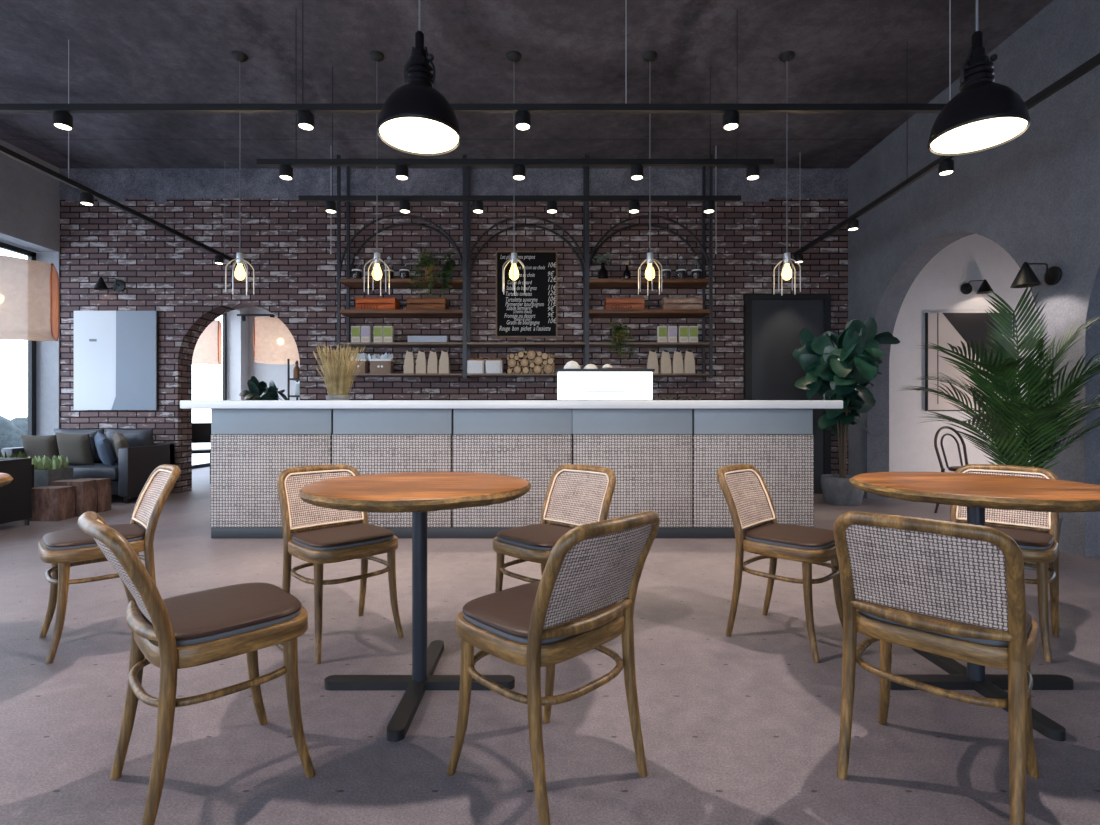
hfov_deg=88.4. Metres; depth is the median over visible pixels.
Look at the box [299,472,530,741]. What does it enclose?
round table
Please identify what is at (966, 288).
wall sconce
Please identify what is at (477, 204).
track spotlight
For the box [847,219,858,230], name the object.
track spotlight
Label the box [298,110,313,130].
track spotlight
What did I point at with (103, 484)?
stool
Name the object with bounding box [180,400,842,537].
counter
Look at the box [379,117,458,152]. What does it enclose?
diffuser
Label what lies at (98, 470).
seat cushion
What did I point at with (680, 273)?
glass jar
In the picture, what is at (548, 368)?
log
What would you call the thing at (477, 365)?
canister
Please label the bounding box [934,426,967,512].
bentwood chair
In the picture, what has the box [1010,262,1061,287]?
wall sconce
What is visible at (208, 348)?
lantern
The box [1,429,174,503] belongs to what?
leather sofa
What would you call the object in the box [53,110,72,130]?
track spotlight
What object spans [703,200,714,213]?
track spotlight
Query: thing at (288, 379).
shelf
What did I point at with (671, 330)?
pack
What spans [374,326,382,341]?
pack
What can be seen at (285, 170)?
track spotlight
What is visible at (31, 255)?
window
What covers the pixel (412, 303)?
wooden crate
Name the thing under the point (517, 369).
log
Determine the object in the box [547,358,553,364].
log
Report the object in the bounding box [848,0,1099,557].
wall
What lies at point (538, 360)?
log
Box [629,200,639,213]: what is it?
track spotlight
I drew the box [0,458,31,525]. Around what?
armchair
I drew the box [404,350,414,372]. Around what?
paper bag
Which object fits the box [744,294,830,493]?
door
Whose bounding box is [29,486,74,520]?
stool
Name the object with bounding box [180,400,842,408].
countertop
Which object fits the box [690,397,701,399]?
bowl
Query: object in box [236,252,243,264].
socket
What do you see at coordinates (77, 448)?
throw pillow
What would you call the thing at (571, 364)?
meringue
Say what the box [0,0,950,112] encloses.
ceiling track
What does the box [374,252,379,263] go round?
socket
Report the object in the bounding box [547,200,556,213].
track spotlight
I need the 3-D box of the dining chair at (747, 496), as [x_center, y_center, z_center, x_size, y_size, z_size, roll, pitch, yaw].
[1.040,0.627,2.558,0.409,0.751,0.500,0,0,-45]
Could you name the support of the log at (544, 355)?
on the log
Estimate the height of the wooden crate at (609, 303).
0.155 m
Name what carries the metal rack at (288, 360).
on the floor
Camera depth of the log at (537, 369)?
6.66 m
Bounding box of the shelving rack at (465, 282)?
[337,155,712,379]
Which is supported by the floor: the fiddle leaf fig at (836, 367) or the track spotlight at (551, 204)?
the fiddle leaf fig at (836, 367)
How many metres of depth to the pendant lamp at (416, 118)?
2.01 m
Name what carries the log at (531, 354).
on the log
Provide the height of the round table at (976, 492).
0.744 m
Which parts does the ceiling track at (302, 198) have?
rail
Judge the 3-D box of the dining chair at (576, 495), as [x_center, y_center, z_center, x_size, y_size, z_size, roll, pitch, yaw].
[0.022,0.627,2.547,0.409,0.751,0.500,0,0,45]
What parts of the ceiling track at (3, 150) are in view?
rail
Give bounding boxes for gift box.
[350,353,369,372]
[368,353,394,372]
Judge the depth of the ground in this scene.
14.86 m
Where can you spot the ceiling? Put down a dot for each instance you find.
(121, 51)
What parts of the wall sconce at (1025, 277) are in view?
lamp shade, arm, wall plate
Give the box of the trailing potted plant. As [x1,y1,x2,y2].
[408,249,444,299]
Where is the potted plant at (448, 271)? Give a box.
[437,251,455,293]
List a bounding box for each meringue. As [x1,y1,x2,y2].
[564,361,580,368]
[583,364,597,368]
[602,364,612,368]
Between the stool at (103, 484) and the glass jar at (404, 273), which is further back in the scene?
the glass jar at (404, 273)
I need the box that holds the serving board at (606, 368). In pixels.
[606,368,643,368]
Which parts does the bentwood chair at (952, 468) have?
leg, seat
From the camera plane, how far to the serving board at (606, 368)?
4.74 m
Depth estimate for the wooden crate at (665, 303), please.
6.67 m
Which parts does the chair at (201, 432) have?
seat, backrest, leg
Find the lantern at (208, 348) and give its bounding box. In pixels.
[192,320,221,364]
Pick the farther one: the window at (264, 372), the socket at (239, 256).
the window at (264, 372)
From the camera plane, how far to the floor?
1.87 m
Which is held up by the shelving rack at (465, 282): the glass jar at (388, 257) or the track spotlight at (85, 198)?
the glass jar at (388, 257)
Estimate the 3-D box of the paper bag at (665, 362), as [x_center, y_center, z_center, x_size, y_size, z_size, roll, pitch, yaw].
[1.373,-0.602,6.719,0.130,0.286,0.087,0,0,0]
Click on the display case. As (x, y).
(572, 384)
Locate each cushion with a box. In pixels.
[54,429,103,462]
[68,463,99,466]
[73,463,118,480]
[104,429,153,462]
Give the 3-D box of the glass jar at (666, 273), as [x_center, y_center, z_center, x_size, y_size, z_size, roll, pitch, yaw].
[1.391,-1.726,6.780,0.118,0.309,0.118,0,0,0]
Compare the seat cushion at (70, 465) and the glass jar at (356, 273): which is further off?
the glass jar at (356, 273)
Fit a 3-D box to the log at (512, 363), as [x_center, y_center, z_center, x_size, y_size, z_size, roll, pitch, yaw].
[-0.448,-0.585,6.783,0.107,0.107,0.254,0,0,0]
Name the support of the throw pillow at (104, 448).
on the leather sofa
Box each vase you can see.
[313,343,365,399]
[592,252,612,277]
[623,262,630,277]
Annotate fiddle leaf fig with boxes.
[239,376,286,399]
[792,317,899,505]
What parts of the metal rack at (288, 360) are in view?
post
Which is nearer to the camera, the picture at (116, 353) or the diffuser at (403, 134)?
the diffuser at (403, 134)
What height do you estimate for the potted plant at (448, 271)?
0.550 m
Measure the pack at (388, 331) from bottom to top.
0.200 m
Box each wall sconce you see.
[93,277,124,291]
[960,279,993,293]
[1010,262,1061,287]
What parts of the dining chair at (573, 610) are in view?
leg, leg, leg, rail, frame, cane panel, leg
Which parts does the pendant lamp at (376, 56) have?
bulb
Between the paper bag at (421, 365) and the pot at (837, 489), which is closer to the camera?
the pot at (837, 489)
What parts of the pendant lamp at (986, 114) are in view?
lamp shade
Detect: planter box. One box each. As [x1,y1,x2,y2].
[0,451,33,487]
[27,455,72,486]
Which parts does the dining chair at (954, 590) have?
leg, leg, cane panel, frame, rail, leg, leg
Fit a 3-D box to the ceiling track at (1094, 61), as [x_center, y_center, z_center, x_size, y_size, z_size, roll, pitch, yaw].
[2.906,-2.435,3.745,0.036,1.170,5.926,0,0,0]
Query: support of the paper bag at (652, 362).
on the shelving rack at (465, 282)
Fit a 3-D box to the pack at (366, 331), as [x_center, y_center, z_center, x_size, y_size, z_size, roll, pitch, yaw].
[-2.180,-0.922,6.719,0.108,0.200,0.082,0,0,0]
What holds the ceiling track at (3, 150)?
hanging from the ceiling
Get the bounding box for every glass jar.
[352,256,361,277]
[384,256,393,277]
[399,256,409,277]
[662,256,670,277]
[676,256,685,277]
[691,256,701,277]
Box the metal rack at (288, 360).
[287,359,299,399]
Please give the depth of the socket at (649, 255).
4.76 m
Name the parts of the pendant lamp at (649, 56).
bulb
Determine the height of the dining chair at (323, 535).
0.751 m
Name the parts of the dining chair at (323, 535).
leg, leg, frame, cane panel, rail, leg, leg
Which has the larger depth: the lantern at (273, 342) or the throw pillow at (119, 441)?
the lantern at (273, 342)
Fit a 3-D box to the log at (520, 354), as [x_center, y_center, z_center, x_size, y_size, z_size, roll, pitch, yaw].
[-0.343,-0.681,6.785,0.072,0.072,0.251,0,0,0]
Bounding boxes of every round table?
[0,473,12,486]
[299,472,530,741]
[849,472,1099,740]
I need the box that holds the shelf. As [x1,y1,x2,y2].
[287,378,299,380]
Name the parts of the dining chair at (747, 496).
leg, frame, cane panel, rail, leg, leg, leg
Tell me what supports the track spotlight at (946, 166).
attached to the ceiling track at (1094, 61)
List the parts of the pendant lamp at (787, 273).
bulb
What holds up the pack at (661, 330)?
on the shelving rack at (465, 282)
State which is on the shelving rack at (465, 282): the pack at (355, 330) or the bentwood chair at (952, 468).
the pack at (355, 330)
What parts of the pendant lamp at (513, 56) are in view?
bulb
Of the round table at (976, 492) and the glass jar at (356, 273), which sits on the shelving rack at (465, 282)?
the glass jar at (356, 273)
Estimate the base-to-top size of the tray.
0.085 m
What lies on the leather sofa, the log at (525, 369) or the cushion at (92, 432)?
the cushion at (92, 432)
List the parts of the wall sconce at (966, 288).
wall plate, lamp shade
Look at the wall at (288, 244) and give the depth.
7.00 m
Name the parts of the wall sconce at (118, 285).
lamp shade, wall plate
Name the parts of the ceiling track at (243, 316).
rail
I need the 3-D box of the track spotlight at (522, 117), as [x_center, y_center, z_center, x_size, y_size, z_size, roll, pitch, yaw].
[-0.166,-1.802,3.476,0.096,0.095,0.095,0,0,0]
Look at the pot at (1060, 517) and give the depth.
3.59 m
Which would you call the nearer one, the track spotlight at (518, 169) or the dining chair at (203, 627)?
the dining chair at (203, 627)
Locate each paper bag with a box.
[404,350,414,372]
[416,350,426,372]
[427,350,438,372]
[439,350,449,372]
[647,350,657,372]
[660,350,671,372]
[671,350,683,372]
[683,350,694,372]
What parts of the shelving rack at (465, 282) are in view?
post, post, shelf, shelf, shelf, shelf, post, post, shelf, shelf, post, post, shelf, shelf, shelf, shelf, post, post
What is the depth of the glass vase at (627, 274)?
6.75 m
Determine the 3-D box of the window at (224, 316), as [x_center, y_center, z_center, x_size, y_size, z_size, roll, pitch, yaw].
[-6.360,-0.485,9.340,0.050,2.970,3.480,0,0,0]
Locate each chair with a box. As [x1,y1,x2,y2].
[38,464,180,663]
[77,511,314,824]
[192,423,213,483]
[277,464,403,663]
[447,511,659,824]
[493,464,615,591]
[717,464,842,662]
[833,511,1039,824]
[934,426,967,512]
[950,464,1058,662]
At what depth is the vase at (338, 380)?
4.79 m
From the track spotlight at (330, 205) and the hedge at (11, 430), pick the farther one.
the hedge at (11, 430)
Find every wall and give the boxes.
[0,139,248,435]
[60,199,1039,492]
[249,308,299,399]
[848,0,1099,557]
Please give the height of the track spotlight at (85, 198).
0.095 m
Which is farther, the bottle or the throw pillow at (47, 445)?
the bottle
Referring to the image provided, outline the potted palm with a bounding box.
[898,285,1099,569]
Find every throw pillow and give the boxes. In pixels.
[20,435,59,459]
[56,432,94,464]
[94,431,114,465]
[112,431,128,459]
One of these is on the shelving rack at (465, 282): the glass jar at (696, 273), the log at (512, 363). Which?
the glass jar at (696, 273)
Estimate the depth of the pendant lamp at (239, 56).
4.78 m
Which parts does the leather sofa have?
arm, backrest, arm, panel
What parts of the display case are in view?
thin rail, lid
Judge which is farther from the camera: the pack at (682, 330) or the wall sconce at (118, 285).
the wall sconce at (118, 285)
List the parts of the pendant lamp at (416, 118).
lamp shade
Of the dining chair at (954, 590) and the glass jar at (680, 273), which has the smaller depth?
the dining chair at (954, 590)
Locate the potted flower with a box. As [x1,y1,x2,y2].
[609,321,635,356]
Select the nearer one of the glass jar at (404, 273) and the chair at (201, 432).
the glass jar at (404, 273)
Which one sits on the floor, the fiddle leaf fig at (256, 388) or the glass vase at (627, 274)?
the fiddle leaf fig at (256, 388)
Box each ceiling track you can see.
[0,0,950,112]
[0,40,235,262]
[237,309,274,320]
[256,9,772,165]
[299,67,740,201]
[793,41,1099,256]
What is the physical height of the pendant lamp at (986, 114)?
2.019 m
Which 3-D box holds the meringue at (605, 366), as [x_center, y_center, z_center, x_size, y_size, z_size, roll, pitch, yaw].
[0.489,-0.395,4.820,0.090,0.036,0.087,0,0,0]
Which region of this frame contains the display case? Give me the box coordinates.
[556,369,654,399]
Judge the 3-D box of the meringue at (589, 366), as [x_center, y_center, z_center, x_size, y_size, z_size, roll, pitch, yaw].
[0.348,-0.389,4.819,0.125,0.052,0.127,0,0,0]
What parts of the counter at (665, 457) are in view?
steel panel, rattan panel, rattan panel, steel panel, rattan panel, steel panel, steel panel, rattan panel, steel panel, rattan panel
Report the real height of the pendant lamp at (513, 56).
2.010 m
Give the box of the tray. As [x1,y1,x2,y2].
[408,335,448,341]
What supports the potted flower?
on the shelving rack at (465, 282)
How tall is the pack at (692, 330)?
0.200 m
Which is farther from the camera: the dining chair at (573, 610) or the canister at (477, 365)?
the canister at (477, 365)
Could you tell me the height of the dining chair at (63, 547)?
0.751 m
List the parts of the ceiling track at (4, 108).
rail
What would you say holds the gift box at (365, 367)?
on the shelving rack at (465, 282)
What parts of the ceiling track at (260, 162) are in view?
rail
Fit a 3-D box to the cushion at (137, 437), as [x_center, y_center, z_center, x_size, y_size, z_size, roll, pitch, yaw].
[-5.000,0.400,6.740,0.560,0.419,0.244,0,0,0]
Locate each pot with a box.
[821,474,863,505]
[1024,516,1062,569]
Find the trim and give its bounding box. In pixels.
[60,168,847,201]
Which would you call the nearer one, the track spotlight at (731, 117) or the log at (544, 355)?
the track spotlight at (731, 117)
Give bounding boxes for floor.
[0,466,1099,824]
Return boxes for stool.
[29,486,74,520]
[50,480,96,516]
[74,478,110,512]
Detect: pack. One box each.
[351,326,360,341]
[361,326,371,341]
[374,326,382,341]
[383,326,393,341]
[657,326,666,341]
[667,326,676,341]
[678,326,687,341]
[688,326,697,341]
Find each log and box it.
[508,358,516,368]
[513,366,521,372]
[518,352,523,358]
[520,358,528,367]
[522,367,528,372]
[527,350,535,359]
[533,365,541,372]
[534,356,542,365]
[542,353,547,360]
[544,364,552,372]
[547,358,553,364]
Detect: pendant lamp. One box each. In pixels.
[225,51,253,295]
[364,51,389,295]
[377,0,460,155]
[502,51,524,295]
[638,51,661,295]
[773,51,800,295]
[928,0,1030,155]
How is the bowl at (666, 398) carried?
on the counter at (665, 457)
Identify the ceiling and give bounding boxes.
[0,0,1052,167]
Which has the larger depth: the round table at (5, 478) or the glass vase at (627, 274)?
the glass vase at (627, 274)
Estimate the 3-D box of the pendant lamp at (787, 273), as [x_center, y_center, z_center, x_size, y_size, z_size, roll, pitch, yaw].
[2.004,-2.015,4.780,0.188,2.010,0.217,0,0,0]
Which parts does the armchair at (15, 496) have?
backrest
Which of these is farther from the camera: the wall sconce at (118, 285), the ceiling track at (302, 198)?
the wall sconce at (118, 285)
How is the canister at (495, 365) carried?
on the shelving rack at (465, 282)
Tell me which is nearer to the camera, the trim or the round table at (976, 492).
the round table at (976, 492)
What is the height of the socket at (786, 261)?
0.095 m
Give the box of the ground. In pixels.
[192,443,210,464]
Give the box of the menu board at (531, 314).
[496,251,556,337]
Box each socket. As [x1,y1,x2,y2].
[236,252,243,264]
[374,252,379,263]
[511,252,516,263]
[647,252,652,263]
[783,252,789,264]
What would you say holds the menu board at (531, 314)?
attached to the wall at (288, 244)
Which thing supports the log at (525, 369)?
on the shelving rack at (465, 282)
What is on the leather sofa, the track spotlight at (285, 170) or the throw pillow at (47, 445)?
the throw pillow at (47, 445)
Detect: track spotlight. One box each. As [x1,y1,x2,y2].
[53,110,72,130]
[79,192,93,205]
[214,255,223,264]
[279,164,292,180]
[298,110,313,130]
[325,200,336,213]
[395,164,408,180]
[399,200,410,213]
[473,200,482,213]
[513,164,524,180]
[515,110,530,130]
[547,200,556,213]
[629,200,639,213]
[631,164,642,180]
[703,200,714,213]
[723,110,738,130]
[746,164,759,180]
[794,254,802,262]
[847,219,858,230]
[938,159,953,175]
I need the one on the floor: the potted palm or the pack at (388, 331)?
the potted palm
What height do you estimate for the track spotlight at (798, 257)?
0.095 m
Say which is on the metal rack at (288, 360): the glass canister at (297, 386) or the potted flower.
the glass canister at (297, 386)
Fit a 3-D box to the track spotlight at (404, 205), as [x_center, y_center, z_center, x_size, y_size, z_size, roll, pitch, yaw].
[-1.267,-1.802,4.940,0.096,0.095,0.095,0,0,0]
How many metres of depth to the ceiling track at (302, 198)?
4.92 m
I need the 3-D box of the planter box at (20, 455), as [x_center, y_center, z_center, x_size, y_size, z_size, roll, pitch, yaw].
[-5.365,0.682,5.315,0.774,0.636,0.301,0,0,0]
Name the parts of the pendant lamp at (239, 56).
bulb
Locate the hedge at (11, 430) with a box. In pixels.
[0,415,27,451]
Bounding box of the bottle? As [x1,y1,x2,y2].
[293,362,299,377]
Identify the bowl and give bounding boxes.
[664,397,675,399]
[677,397,688,399]
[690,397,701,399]
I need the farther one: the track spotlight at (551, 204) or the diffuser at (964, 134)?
the track spotlight at (551, 204)
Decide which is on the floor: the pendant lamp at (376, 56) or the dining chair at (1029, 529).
the dining chair at (1029, 529)
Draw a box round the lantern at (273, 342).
[253,317,299,364]
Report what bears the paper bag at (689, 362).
on the shelving rack at (465, 282)
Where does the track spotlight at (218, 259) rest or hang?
attached to the ceiling track at (3, 150)
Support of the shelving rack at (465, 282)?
hanging from the ceiling
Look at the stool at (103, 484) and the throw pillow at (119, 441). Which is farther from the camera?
the throw pillow at (119, 441)
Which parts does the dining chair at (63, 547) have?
leg, leg, leg, cane panel, frame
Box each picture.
[74,311,158,409]
[925,313,1014,410]
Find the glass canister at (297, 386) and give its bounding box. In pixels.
[295,382,299,394]
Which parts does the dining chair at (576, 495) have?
leg, leg, rail, cane panel, frame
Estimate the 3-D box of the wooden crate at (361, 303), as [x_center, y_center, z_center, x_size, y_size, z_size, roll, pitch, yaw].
[-2.063,-1.286,6.779,0.470,0.155,0.222,0,0,0]
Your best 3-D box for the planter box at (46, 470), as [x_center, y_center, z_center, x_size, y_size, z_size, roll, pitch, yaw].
[-5.273,0.722,5.827,0.466,0.556,0.317,0,0,0]
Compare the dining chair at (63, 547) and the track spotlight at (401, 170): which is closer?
the dining chair at (63, 547)
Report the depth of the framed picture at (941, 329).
6.97 m
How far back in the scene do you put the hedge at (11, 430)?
12.64 m
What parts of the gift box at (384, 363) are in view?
lid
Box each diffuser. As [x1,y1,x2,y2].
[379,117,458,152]
[930,117,1026,152]
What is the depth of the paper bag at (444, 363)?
6.69 m
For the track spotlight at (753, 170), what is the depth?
4.20 m
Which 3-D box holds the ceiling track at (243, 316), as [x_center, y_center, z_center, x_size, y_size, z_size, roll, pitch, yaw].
[-4.850,-2.270,9.400,0.700,1.500,0.068,0,0,0]
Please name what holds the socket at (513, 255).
attached to the pendant lamp at (513, 56)
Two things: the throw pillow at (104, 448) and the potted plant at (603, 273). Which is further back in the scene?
the potted plant at (603, 273)
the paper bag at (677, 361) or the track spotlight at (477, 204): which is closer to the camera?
the track spotlight at (477, 204)
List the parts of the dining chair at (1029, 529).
rail, cane panel, frame, leg, leg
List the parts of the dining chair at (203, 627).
cane panel, leg, frame, rail, leg, leg, leg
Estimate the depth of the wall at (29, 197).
6.94 m
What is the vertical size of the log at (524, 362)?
0.102 m
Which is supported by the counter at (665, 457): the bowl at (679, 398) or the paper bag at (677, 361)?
the bowl at (679, 398)
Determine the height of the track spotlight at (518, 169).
0.095 m
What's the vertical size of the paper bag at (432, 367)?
0.286 m
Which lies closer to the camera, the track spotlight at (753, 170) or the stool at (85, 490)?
the track spotlight at (753, 170)
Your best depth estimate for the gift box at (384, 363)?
6.67 m
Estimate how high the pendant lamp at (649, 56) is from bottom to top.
2.010 m
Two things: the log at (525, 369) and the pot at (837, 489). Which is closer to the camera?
the pot at (837, 489)
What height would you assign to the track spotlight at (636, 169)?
0.095 m
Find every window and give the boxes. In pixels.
[0,242,35,435]
[192,313,226,468]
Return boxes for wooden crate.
[355,297,399,308]
[407,297,448,308]
[604,297,644,308]
[660,297,702,308]

